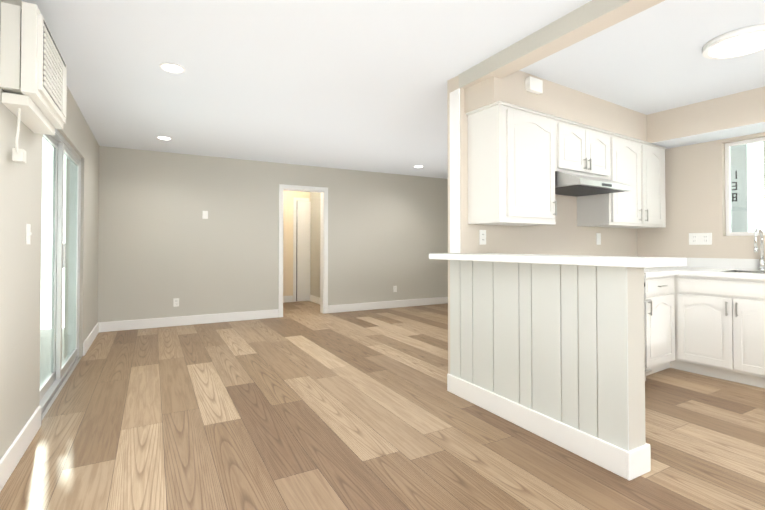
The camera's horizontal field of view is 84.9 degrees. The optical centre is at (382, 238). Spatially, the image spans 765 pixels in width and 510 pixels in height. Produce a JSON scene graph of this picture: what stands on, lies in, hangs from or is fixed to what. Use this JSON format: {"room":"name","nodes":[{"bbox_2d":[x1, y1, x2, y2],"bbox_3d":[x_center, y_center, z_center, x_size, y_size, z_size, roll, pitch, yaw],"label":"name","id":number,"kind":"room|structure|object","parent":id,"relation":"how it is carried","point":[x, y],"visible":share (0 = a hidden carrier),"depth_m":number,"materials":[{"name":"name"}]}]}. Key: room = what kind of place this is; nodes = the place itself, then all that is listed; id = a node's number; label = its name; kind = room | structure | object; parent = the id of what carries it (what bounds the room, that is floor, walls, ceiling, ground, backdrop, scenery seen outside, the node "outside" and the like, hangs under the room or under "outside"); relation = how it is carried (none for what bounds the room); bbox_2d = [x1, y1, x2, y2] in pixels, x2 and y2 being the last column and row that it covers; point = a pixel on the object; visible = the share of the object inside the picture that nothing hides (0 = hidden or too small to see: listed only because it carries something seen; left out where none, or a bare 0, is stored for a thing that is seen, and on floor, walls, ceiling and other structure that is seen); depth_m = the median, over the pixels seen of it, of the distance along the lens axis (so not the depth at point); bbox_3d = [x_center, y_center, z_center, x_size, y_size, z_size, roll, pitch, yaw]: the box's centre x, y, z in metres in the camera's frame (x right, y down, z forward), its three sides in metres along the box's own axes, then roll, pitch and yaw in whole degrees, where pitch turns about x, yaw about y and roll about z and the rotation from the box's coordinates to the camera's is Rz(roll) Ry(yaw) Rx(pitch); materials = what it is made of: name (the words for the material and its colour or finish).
{"room":"kitchen","nodes":[
{"label":"kitchen","id":0,"kind":"room"},
{"bbox_2d":[0,0,98,459],"bbox_3d":[-1.433,-0.065,1.164,0.150,2.440,10.050,0,-1,-29],"label":"wall","id":1,"kind":"structure","parent":0,"point":[20,258],"depth_m":2.38,"materials":[{"name":"beige paint"}]},
{"bbox_2d":[0,406,40,491],"bbox_3d":[-0.582,1.069,-0.228,0.016,0.130,6.520,0,-1,-29],"label":"baseboard","id":2,"kind":"structure","parent":1,"relation":"attached to","point":[13,454],"depth_m":2.19,"materials":[{"name":"white wood"}]},
{"bbox_2d":[26,224,31,243],"bbox_3d":[-2.002,-0.027,2.374,0.018,0.115,0.072,0,-1,-29],"label":"light switch","id":3,"kind":"object","parent":1,"relation":"attached to","point":[28,230],"visible":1,"depth_m":2.36,"materials":[{"name":"white plastic"}]},
{"bbox_2d":[0,1,66,162],"bbox_3d":[-1.843,-0.739,2.244,0.157,0.720,0.700,0,-1,-29],"label":"air conditioner unit","id":4,"kind":"object","parent":1,"relation":"attached to","point":[33,78],"visible":1,"depth_m":1.99,"materials":[{"name":"white plastic"}]},
{"bbox_2d":[39,129,80,413],"bbox_3d":[-2.675,0.175,3.445,0.103,2.028,1.846,0,-1,-29],"label":"door frame","id":5,"kind":"structure","parent":1,"relation":"attached to","point":[59,367],"depth_m":3.44,"materials":[{"name":"silver metal"}]},
{"bbox_2d":[83,323,99,355],"bbox_3d":[-3.383,1.145,4.867,0.016,0.130,1.290,0,-1,-29],"label":"baseboard","id":6,"kind":"structure","parent":1,"relation":"attached to","point":[89,340],"depth_m":4.72,"materials":[{"name":"white wood"}]},
{"bbox_2d":[98,146,447,321],"bbox_3d":[-1.188,0.021,6.946,6.150,2.440,0.150,0,-1,-29],"label":"wall","id":7,"kind":"structure","parent":0,"point":[162,243],"depth_m":6.30,"materials":[{"name":"beige paint"}]},
{"bbox_2d":[173,298,178,306],"bbox_3d":[-2.907,0.895,5.897,0.072,0.115,0.008,0,-1,-29],"label":"outlet","id":8,"kind":"object","parent":7,"relation":"attached to","point":[175,302],"visible":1,"depth_m":5.89,"materials":[{"name":"white plastic"}]},
{"bbox_2d":[98,309,277,331],"bbox_3d":[-2.676,1.162,6.017,2.365,0.130,0.016,0,-1,-29],"label":"baseboard","id":9,"kind":"structure","parent":7,"relation":"attached to","point":[262,314],"depth_m":5.93,"materials":[{"name":"white wood"}]},
{"bbox_2d":[202,211,207,218],"bbox_3d":[-2.583,-0.352,6.094,0.072,0.115,0.008,0,-1,-29],"label":"light switch","id":10,"kind":"object","parent":7,"relation":"attached to","point":[205,215],"visible":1,"depth_m":6.09,"materials":[{"name":"white plastic"}]},
{"bbox_2d":[278,184,327,316],"bbox_3d":[-1.311,0.189,6.867,0.824,2.102,0.166,0,-1,-29],"label":"door frame","id":11,"kind":"structure","parent":7,"relation":"attached to","point":[323,191],"depth_m":6.96,"materials":[{"name":"white wood"}]},
{"bbox_2d":[328,297,447,312],"bbox_3d":[0.251,1.186,7.625,2.655,0.130,0.016,0,-1,-29],"label":"baseboard","id":12,"kind":"structure","parent":7,"relation":"attached to","point":[438,300],"depth_m":7.51,"materials":[{"name":"white wood"}]},
{"bbox_2d":[283,190,309,301],"bbox_3d":[-2.449,0.038,8.119,2.370,2.440,0.120,0,-1,-29],"label":"wall","id":13,"kind":"structure","parent":0,"point":[288,196],"depth_m":8.36,"materials":[{"name":"beige paint"}]},
{"bbox_2d":[283,295,292,302],"bbox_3d":[-2.574,1.191,7.955,1.770,0.130,0.016,0,-1,-29],"label":"baseboard","id":14,"kind":"structure","parent":13,"relation":"attached to","point":[285,298],"depth_m":8.32,"materials":[{"name":"white wood"}]},
{"bbox_2d":[293,197,308,301],"bbox_3d":[-1.645,0.214,8.480,0.330,2.100,0.015,0,-1,-29],"label":"door frame","id":15,"kind":"structure","parent":13,"relation":"attached to","point":[295,199],"depth_m":8.41,"materials":[{"name":"white wood"}]},
{"bbox_2d":[296,201,310,300],"bbox_3d":[-1.602,0.243,8.483,0.282,2.018,0.037,0,-1,-29],"label":"door leaf","id":16,"kind":"structure","parent":13,"relation":"in","point":[303,254],"depth_m":8.46,"materials":[{"name":"white wood"}]},
{"bbox_2d":[310,192,320,296],"bbox_3d":[-1.073,0.036,7.951,0.120,2.440,1.500,0,-1,-29],"label":"wall","id":17,"kind":"structure","parent":0,"point":[313,197],"depth_m":8.30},
{"bbox_2d":[309,295,319,303],"bbox_3d":[-1.133,1.190,7.901,0.016,0.130,1.500,0,-1,-29],"label":"baseboard","id":18,"kind":"structure","parent":17,"relation":"attached to","point":[314,299],"depth_m":8.25,"materials":[{"name":"white wood"}]},
{"bbox_2d":[0,301,764,509],"bbox_3d":[0.756,1.240,3.546,6.000,0.100,12.150,0,-1,-29],"label":"floor","id":19,"kind":"structure","parent":0,"point":[304,405],"depth_m":2.51,"materials":[{"name":"brown wood"}]},
{"bbox_2d":[41,357,81,420],"bbox_3d":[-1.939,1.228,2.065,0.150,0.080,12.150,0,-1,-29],"label":"threshold","id":20,"kind":"object","parent":19,"relation":"on","point":[45,411],"depth_m":3.31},
{"bbox_2d":[644,275,651,380],"bbox_3d":[1.689,0.704,3.446,0.755,0.970,0.681,1,-1,-33],"label":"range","id":21,"kind":"object","parent":19,"relation":"on","point":[646,370],"visible":0.08,"depth_m":3.40,"materials":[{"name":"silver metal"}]},
{"bbox_2d":[644,273,683,375],"bbox_3d":[2.251,0.760,3.836,0.606,0.870,0.677,1,-1,-33],"label":"base cabinet","id":22,"kind":"object","parent":19,"relation":"on","point":[665,310],"depth_m":3.66,"materials":[{"name":"white wood"}]},
{"bbox_2d":[644,267,679,276],"bbox_3d":[2.489,0.306,4.024,1.203,0.041,0.637,1,-1,-33],"label":"countertop","id":23,"kind":"structure","parent":22,"relation":"on","point":[648,272],"depth_m":3.71,"materials":[{"name":"white stone"}]},
{"bbox_2d":[684,277,764,387],"bbox_3d":[3.129,0.756,3.577,0.617,0.870,0.830,1,-1,-33],"label":"base cabinet","id":24,"kind":"object","parent":19,"relation":"on","point":[705,316],"depth_m":3.47,"materials":[{"name":"white wood"}]},
{"bbox_2d":[676,269,764,280],"bbox_3d":[3.575,0.289,2.890,0.632,0.041,2.450,1,-1,-33],"label":"countertop","id":25,"kind":"structure","parent":24,"relation":"on","point":[752,274],"depth_m":3.58,"materials":[{"name":"white stone"}]},
{"bbox_2d":[753,228,764,270],"bbox_3d":[3.306,0.091,3.645,0.209,0.376,0.094,1,-1,-33],"label":"gooseneck faucet","id":26,"kind":"object","parent":25,"relation":"on","point":[761,263],"visible":0.96,"depth_m":3.69,"materials":[{"name":"silver metal"}]},
{"bbox_2d":[731,144,747,231],"bbox_3d":[3.674,-0.298,4.328,0.124,3.000,0.130,1,-1,-33],"label":"pillar","id":27,"kind":"structure","parent":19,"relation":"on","point":[734,202],"depth_m":4.28,"materials":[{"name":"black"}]},
{"bbox_2d":[22,0,764,178],"bbox_3d":[0.690,-1.300,3.548,6.150,0.100,12.150,0,-1,-29],"label":"ceiling","id":28,"kind":"structure","parent":0,"point":[359,85],"depth_m":3.07,"materials":[{"name":"white paint"}]},
{"bbox_2d":[156,136,171,139],"bbox_3d":[-2.647,-1.222,5.073,0.170,0.008,0.170,0,-1,-29],"label":"recessed light","id":29,"kind":"object","parent":28,"relation":"in","point":[164,137],"visible":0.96,"depth_m":5.06,"materials":[{"name":"white plastic"}]},
{"bbox_2d":[159,63,184,72],"bbox_3d":[-1.540,-1.252,3.068,0.170,0.008,0.170,0,-1,-29],"label":"recessed light","id":30,"kind":"object","parent":28,"relation":"in","point":[172,67],"visible":1,"depth_m":3.05,"materials":[{"name":"white plastic"}]},
{"bbox_2d":[702,24,764,58],"bbox_3d":[2.283,-1.244,2.657,0.400,0.038,0.400,1,-1,-33],"label":"ceiling light","id":31,"kind":"object","parent":28,"relation":"in","point":[743,41],"visible":1,"depth_m":2.64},
{"bbox_2d":[447,75,636,373],"bbox_3d":[1.729,-0.023,4.003,2.808,2.440,0.150,1,-1,-33],"label":"wall","id":32,"kind":"structure","parent":0,"point":[565,235],"depth_m":3.62,"materials":[{"name":"beige paint"}]},
{"bbox_2d":[479,230,485,244],"bbox_3d":[0.789,-0.013,3.291,0.072,0.115,0.008,1,-1,-33],"label":"outlet","id":33,"kind":"object","parent":32,"relation":"attached to","point":[482,237],"visible":1,"depth_m":3.29,"materials":[{"name":"white plastic"}]},
{"bbox_2d":[466,101,561,224],"bbox_3d":[1.016,-0.549,3.255,0.651,0.829,0.328,1,-1,-33],"label":"upper cabinet","id":34,"kind":"object","parent":32,"relation":"attached to","point":[519,157],"depth_m":3.09,"materials":[{"name":"white wood"}]},
{"bbox_2d":[558,117,613,180],"bbox_3d":[1.618,-0.746,3.653,0.791,0.424,0.328,1,-1,-33],"label":"upper cabinet","id":35,"kind":"object","parent":32,"relation":"attached to","point":[587,150],"depth_m":3.53,"materials":[{"name":"white wood"}]},
{"bbox_2d":[555,171,630,196],"bbox_3d":[1.666,-0.468,3.575,0.750,0.126,0.505,1,-1,-33],"label":"range hood","id":36,"kind":"object","parent":35,"relation":"attached to","point":[571,184],"visible":0.81,"depth_m":3.38,"materials":[{"name":"silver metal"}]},
{"bbox_2d":[596,233,600,244],"bbox_3d":[2.169,0.000,4.197,0.072,0.115,0.008,1,-1,-33],"label":"outlet","id":37,"kind":"object","parent":32,"relation":"attached to","point":[598,238],"visible":1,"depth_m":4.19,"materials":[{"name":"white plastic"}]},
{"bbox_2d":[577,133,666,228],"bbox_3d":[2.404,-0.536,4.166,1.091,0.829,0.328,1,-1,-33],"label":"upper cabinet","id":38,"kind":"object","parent":32,"relation":"attached to","point":[639,164],"depth_m":3.97,"materials":[{"name":"white wood"}]},
{"bbox_2d":[450,88,645,450],"bbox_3d":[0.924,0.010,2.709,0.150,2.335,1.410,0,-1,-29],"label":"wall","id":39,"kind":"structure","parent":0,"point":[564,344],"depth_m":2.42,"materials":[{"name":"white wood"}]},
{"bbox_2d":[447,373,650,480],"bbox_3d":[0.928,1.110,2.686,0.182,0.135,1.426,0,-1,-29],"label":"baseboard","id":40,"kind":"structure","parent":39,"relation":"attached to","point":[630,464],"depth_m":2.35,"materials":[{"name":"white wood"}]},
{"bbox_2d":[429,253,686,267],"bbox_3d":[0.946,0.125,2.657,0.520,0.042,1.520,0,-1,-29],"label":"countertop","id":41,"kind":"structure","parent":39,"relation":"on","point":[633,262],"depth_m":2.28,"materials":[{"name":"stone"}]},
{"bbox_2d":[464,70,647,141],"bbox_3d":[1.623,-1.102,3.687,2.190,0.290,0.290,1,-1,-33],"label":"ceiling soffit","id":42,"kind":"structure","parent":0,"point":[557,100],"depth_m":3.39,"materials":[{"name":"beige paint"}]},
{"bbox_2d":[525,76,542,94],"bbox_3d":[1.153,-1.165,3.174,0.160,0.100,0.048,1,-1,-33],"label":"door chime","id":43,"kind":"object","parent":42,"relation":"attached to","point":[533,85],"visible":1,"depth_m":3.15,"materials":[{"name":"white plastic"}]},
{"bbox_2d":[459,0,664,88],"bbox_3d":[2.012,-1.239,0.747,0.150,0.105,5.670,0,-1,-29],"label":"header beam","id":44,"kind":"structure","parent":0,"point":[589,19],"depth_m":2.46,"materials":[{"name":"beige paint"}]},
{"bbox_2d":[637,132,764,258],"bbox_3d":[4.385,-0.047,2.380,0.150,2.440,6.900,1,-1,-33],"label":"wall","id":45,"kind":"structure","parent":0,"point":[695,187],"depth_m":4.17,"materials":[{"name":"beige paint"}]},
{"bbox_2d":[689,233,711,244],"bbox_3d":[3.138,-0.001,4.133,0.008,0.115,0.190,1,-1,-33],"label":"outlet","id":46,"kind":"object","parent":45,"relation":"attached to","point":[700,238],"visible":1,"depth_m":4.13,"materials":[{"name":"white plastic"}]},
{"bbox_2d":[668,257,758,268],"bbox_3d":[3.662,0.225,3.317,0.020,0.100,3.067,1,-1,-33],"label":"backsplash","id":47,"kind":"structure","parent":45,"relation":"attached to","point":[692,263],"depth_m":3.99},
{"bbox_2d":[725,137,764,235],"bbox_3d":[3.573,-0.480,3.660,0.050,0.891,0.916,1,-1,-33],"label":"window","id":48,"kind":"structure","parent":45,"relation":"in","point":[728,186],"depth_m":3.95,"materials":[{"name":"clear glass"}]},
{"bbox_2d":[648,86,764,148],"bbox_3d":[4.350,-1.127,1.949,0.400,0.293,6.190,1,-1,-33],"label":"ceiling soffit","id":49,"kind":"structure","parent":0,"point":[732,115],"depth_m":3.78,"materials":[{"name":"beige paint"}]},
{"label":"outside","id":50,"kind":"structure","parent":0,"visible":0},
{"bbox_2d":[40,328,64,384],"bbox_3d":[-4.220,1.261,2.893,3.050,0.080,8.500,0,-1,-29],"label":"ground","id":51,"kind":"structure","parent":50,"point":[48,332],"depth_m":4.63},
{"bbox_2d":[40,139,65,329],"bbox_3d":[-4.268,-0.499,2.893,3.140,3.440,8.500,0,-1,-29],"label":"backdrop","id":52,"kind":"structure","parent":50,"point":[43,250],"depth_m":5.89,"materials":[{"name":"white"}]},
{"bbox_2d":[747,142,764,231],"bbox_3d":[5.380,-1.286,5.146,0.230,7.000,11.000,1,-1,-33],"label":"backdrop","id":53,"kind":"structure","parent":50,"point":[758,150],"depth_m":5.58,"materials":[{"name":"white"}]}
]}

